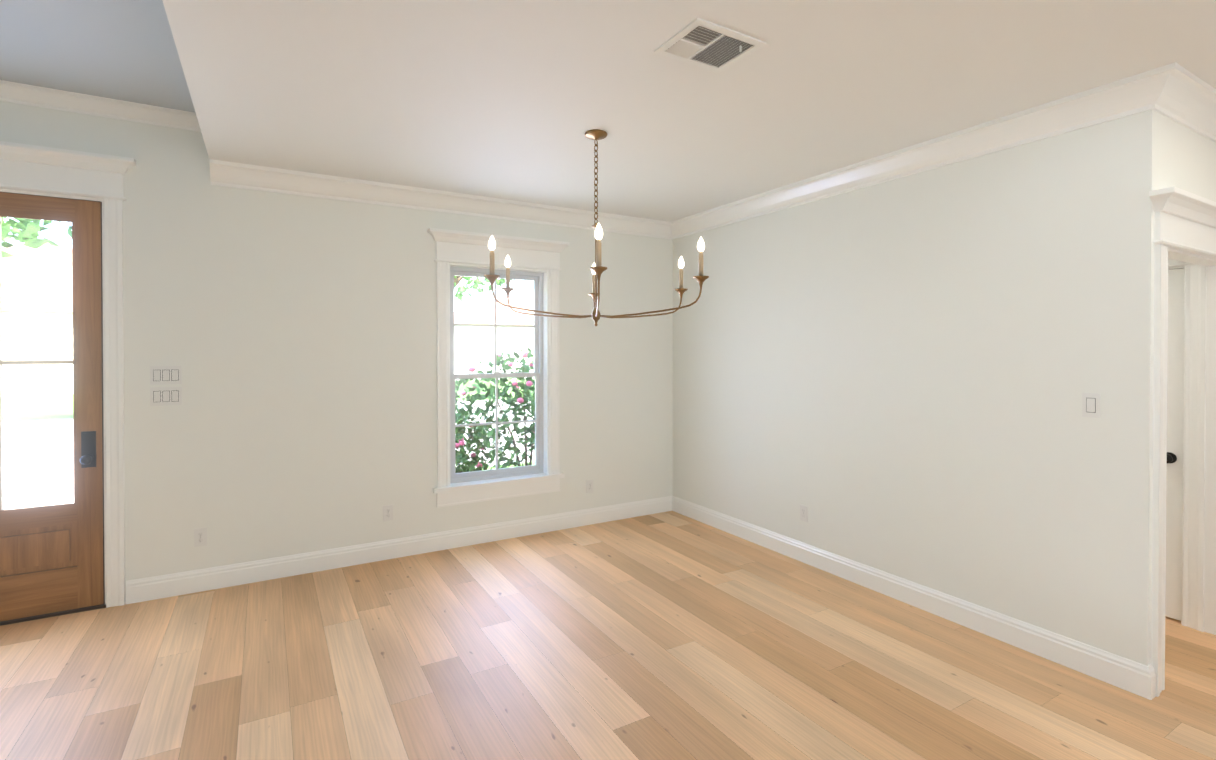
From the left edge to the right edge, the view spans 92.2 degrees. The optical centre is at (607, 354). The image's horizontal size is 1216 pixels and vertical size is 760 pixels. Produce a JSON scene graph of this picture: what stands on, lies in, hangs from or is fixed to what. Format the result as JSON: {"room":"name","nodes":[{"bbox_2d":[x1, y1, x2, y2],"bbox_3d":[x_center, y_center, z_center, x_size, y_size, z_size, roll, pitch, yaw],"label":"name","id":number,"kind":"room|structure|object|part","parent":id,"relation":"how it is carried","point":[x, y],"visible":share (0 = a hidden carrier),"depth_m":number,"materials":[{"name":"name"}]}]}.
{"room":"empty dining room","nodes":[
{"label":"empty dining room","id":0,"kind":"room"},
{"bbox_2d":[0,0,195,112],"bbox_3d":[-2.227,-1.638,-0.683,3.910,0.280,8.120,0,1,-30],"label":"ceiling","id":1,"kind":"structure","parent":0,"point":[124,50],"depth_m":2.93,"materials":[{"name":"white paint"}]},
{"bbox_2d":[0,101,672,603],"bbox_3d":[-1.603,-0.147,4.491,10.520,3.350,0.160,0,1,-30],"label":"wall","id":2,"kind":"structure","parent":0,"point":[294,337],"depth_m":4.11,"materials":[{"name":"white paint"}]},
{"bbox_2d":[0,192,102,621],"bbox_3d":[-3.453,0.299,3.301,0.910,2.442,0.133,0,1,-30],"label":"entry door","id":3,"kind":"structure","parent":2,"relation":"in","point":[51,558],"depth_m":3.48,"materials":[{"name":"brown wood"}]},
{"bbox_3d":[-3.102,0.569,3.483,0.066,0.215,0.089,0,1,-30],"label":"handle","id":4,"kind":"part","parent":3,"relation":"part of","materials":[{"name":"black metal"}]},
{"bbox_2d":[0,141,135,625],"bbox_3d":[-3.480,0.174,3.347,1.258,2.728,0.244,0,1,-30],"label":"door frame","id":5,"kind":"structure","parent":2,"relation":"attached to","point":[45,171],"depth_m":3.55,"materials":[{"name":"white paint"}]},
{"bbox_2d":[0,80,200,131],"bbox_3d":[-4.220,-1.480,2.815,3.820,0.095,0.072,0,1,-30],"label":"crown molding","id":6,"kind":"structure","parent":2,"relation":"attached to","point":[32,95],"depth_m":3.46,"materials":[{"name":"white paint"}]},
{"bbox_2d":[150,387,181,405],"bbox_3d":[-2.793,0.263,3.698,0.162,0.116,0.013,0,1,-30],"label":"light switch","id":7,"kind":"object","parent":2,"relation":"attached to","point":[161,396],"visible":1,"depth_m":3.69,"materials":[{"name":"white plastic"}]},
{"bbox_2d":[150,366,181,384],"bbox_3d":[-2.793,0.130,3.697,0.162,0.116,0.013,0,1,-30],"label":"light switch","id":8,"kind":"object","parent":2,"relation":"attached to","point":[161,375],"visible":1,"depth_m":3.69,"materials":[{"name":"white plastic"}]},
{"bbox_2d":[194,527,206,546],"bbox_3d":[-2.643,1.184,3.796,0.070,0.116,0.009,0,1,-30],"label":"electrical outlet","id":9,"kind":"object","parent":2,"relation":"attached to","point":[200,536],"visible":1,"depth_m":3.79,"materials":[{"name":"white plastic"}]},
{"bbox_2d":[383,504,392,520],"bbox_3d":[-1.646,1.184,4.379,0.070,0.116,0.009,0,1,-30],"label":"electrical outlet","id":10,"kind":"object","parent":2,"relation":"attached to","point":[387,512],"visible":1,"depth_m":4.38,"materials":[{"name":"white plastic"}]},
{"bbox_2d":[126,496,669,603],"bbox_3d":[-1.168,1.457,4.657,4.175,0.140,0.017,0,1,-30],"label":"baseboard","id":11,"kind":"structure","parent":2,"relation":"attached to","point":[169,585],"depth_m":4.30,"materials":[{"name":"white paint"}]},
{"bbox_2d":[209,159,675,238],"bbox_3d":[-0.953,-1.184,4.709,3.730,0.140,0.106,0,1,-30],"label":"crown molding","id":12,"kind":"structure","parent":2,"relation":"attached to","point":[222,173],"depth_m":4.41,"materials":[{"name":"white paint"}]},
{"bbox_2d":[427,228,569,507],"bbox_3d":[-0.900,0.109,4.853,1.183,2.154,0.239,0,1,-30],"label":"double-hung window","id":13,"kind":"structure","parent":2,"relation":"in","point":[536,262],"depth_m":4.87,"materials":[{"name":"white paint"}]},
{"bbox_2d":[586,480,592,492],"bbox_3d":[-0.162,1.182,5.248,0.070,0.116,0.009,0,1,-30],"label":"electrical outlet","id":14,"kind":"object","parent":2,"relation":"attached to","point":[589,486],"visible":1,"depth_m":5.24,"materials":[{"name":"white plastic"}]},
{"bbox_2d":[0,511,1215,759],"bbox_3d":[0.488,1.658,0.933,10.520,0.200,8.440,0,1,-30],"label":"floor","id":15,"kind":"structure","parent":0,"point":[670,635],"depth_m":2.84,"materials":[{"name":"brown wood"}]},
{"bbox_2d":[162,0,1215,221],"bbox_3d":[2.175,-1.515,1.893,6.290,0.570,8.120,0,1,-30],"label":"ceiling","id":16,"kind":"structure","parent":0,"point":[515,100],"depth_m":2.66,"materials":[{"name":"white paint"}]},
{"bbox_2d":[484,129,708,325],"bbox_3d":[-0.067,-0.700,3.288,1.309,1.083,1.166,0,1,-30],"label":"chandelier","id":17,"kind":"object","parent":16,"relation":"hanging from","point":[597,269],"visible":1,"depth_m":3.24,"materials":[{"name":"gold metal"}]},
{"bbox_2d":[654,17,766,72],"bbox_3d":[0.407,-1.220,2.344,0.350,0.028,0.280,0,1,-30],"label":"ceiling vent","id":18,"kind":"object","parent":16,"relation":"in","point":[705,44],"visible":1,"depth_m":2.33,"materials":[{"name":"white metal"}]},
{"bbox_2d":[672,110,1164,665],"bbox_3d":[1.596,-0.144,4.202,0.150,3.350,3.570,0,1,-30],"label":"wall","id":19,"kind":"structure","parent":0,"point":[898,376],"depth_m":3.36,"materials":[{"name":"white paint"}]},
{"bbox_2d":[800,504,807,521],"bbox_3d":[1.444,1.170,4.315,0.009,0.116,0.070,0,1,-30],"label":"electrical outlet","id":20,"kind":"object","parent":19,"relation":"attached to","point":[803,512],"visible":1,"depth_m":4.31,"materials":[{"name":"white plastic"}]},
{"bbox_2d":[670,496,1155,699],"bbox_3d":[1.538,1.461,4.161,0.027,0.140,3.567,0,1,-30],"label":"baseboard","id":21,"kind":"structure","parent":19,"relation":"attached to","point":[1134,677],"depth_m":3.35,"materials":[{"name":"white paint"}]},
{"bbox_2d":[669,62,1192,237],"bbox_3d":[1.547,-1.178,4.024,0.106,0.140,3.540,0,1,-30],"label":"crown molding","id":22,"kind":"structure","parent":19,"relation":"attached to","point":[1178,93],"depth_m":3.18,"materials":[{"name":"white paint"}]},
{"bbox_2d":[1082,393,1100,417],"bbox_3d":[2.319,0.242,2.809,0.013,0.116,0.070,0,1,-30],"label":"switch plate","id":23,"kind":"object","parent":19,"relation":"attached to","point":[1091,403],"visible":1,"depth_m":2.81,"materials":[{"name":"white plastic"}]},
{"bbox_2d":[1164,117,1215,201],"bbox_3d":[2.941,-1.154,2.964,0.930,1.310,0.090,0,1,-30],"label":"wall","id":24,"kind":"structure","parent":0,"point":[1190,161],"depth_m":2.85,"materials":[{"name":"white paint"}]},
{"bbox_2d":[1162,74,1215,142],"bbox_3d":[3.573,-1.171,3.220,2.540,0.140,0.106,0,1,-30],"label":"crown molding","id":25,"kind":"structure","parent":24,"relation":"attached to","point":[1200,118],"depth_m":2.77,"materials":[{"name":"white paint"}]},
{"bbox_3d":[3.102,-0.152,5.083,1.480,3.350,3.570,0,1,-30],"label":"wall","id":26,"kind":"structure","parent":0,"visible":0},
{"bbox_2d":[1165,269,1183,620],"bbox_3d":[3.082,0.514,3.663,0.101,2.018,0.760,0,1,-30],"label":"hall door","id":27,"kind":"structure","parent":26,"relation":"in","point":[1174,440],"depth_m":3.37,"materials":[{"name":"white paint"}]},
{"bbox_3d":[3.229,0.598,3.377,0.066,0.063,0.064,0,1,-30],"label":"knob","id":28,"kind":"part","parent":27,"relation":"part of","materials":[{"name":"black metal"}]},
{"bbox_2d":[1149,186,1215,696],"bbox_3d":[2.960,0.405,2.944,1.286,2.273,0.180,0,1,-30],"label":"door frame","id":29,"kind":"structure","parent":26,"relation":"attached to","point":[1184,230],"depth_m":2.59,"materials":[{"name":"white paint"}]},
{"label":"outside","id":30,"kind":"structure","parent":0,"visible":0},
{"bbox_2d":[3,400,534,509],"bbox_3d":[-1.669,1.729,12.741,70.000,0.300,14.120,0,1,-30],"label":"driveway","id":31,"kind":"structure","parent":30,"point":[57,485],"depth_m":9.07,"materials":[{"name":"concrete"}]},
{"bbox_2d":[3,378,534,469],"bbox_3d":[-14.544,1.533,34.751,70.000,0.320,65.120,0,1,-30],"label":"lawn","id":32,"kind":"structure","parent":30,"point":[66,407],"depth_m":18.13,"materials":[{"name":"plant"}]},
{"bbox_2d":[1,217,71,257],"bbox_3d":[-11.483,-2.071,8.838,6.930,7.385,6.854,0,1,-30],"label":"tree","id":33,"kind":"object","parent":32,"relation":"on","point":[31,227],"depth_m":10.20,"materials":[{"name":"green plant"}]},
{"bbox_2d":[2,243,534,394],"bbox_3d":[-15.038,-1.441,31.610,39.000,5.720,11.000,0,1,-30],"label":"house","id":34,"kind":"structure","parent":32,"relation":"on","point":[61,274],"depth_m":22.09,"materials":[{"name":"white"}]},
{"bbox_2d":[454,276,516,301],"bbox_3d":[-6.329,-2.739,21.613,8.190,8.504,7.928,0,1,-30],"label":"tree","id":35,"kind":"object","parent":32,"relation":"on","point":[463,289],"depth_m":21.82,"materials":[{"name":"green plant"}]},
{"bbox_2d":[455,346,534,472],"bbox_3d":[-1.375,0.784,6.619,2.739,1.780,2.201,0,1,-30],"label":"shrubs","id":36,"kind":"object","parent":32,"relation":"on","point":[521,407],"depth_m":6.32,"materials":[{"name":"green plant"}]}
]}

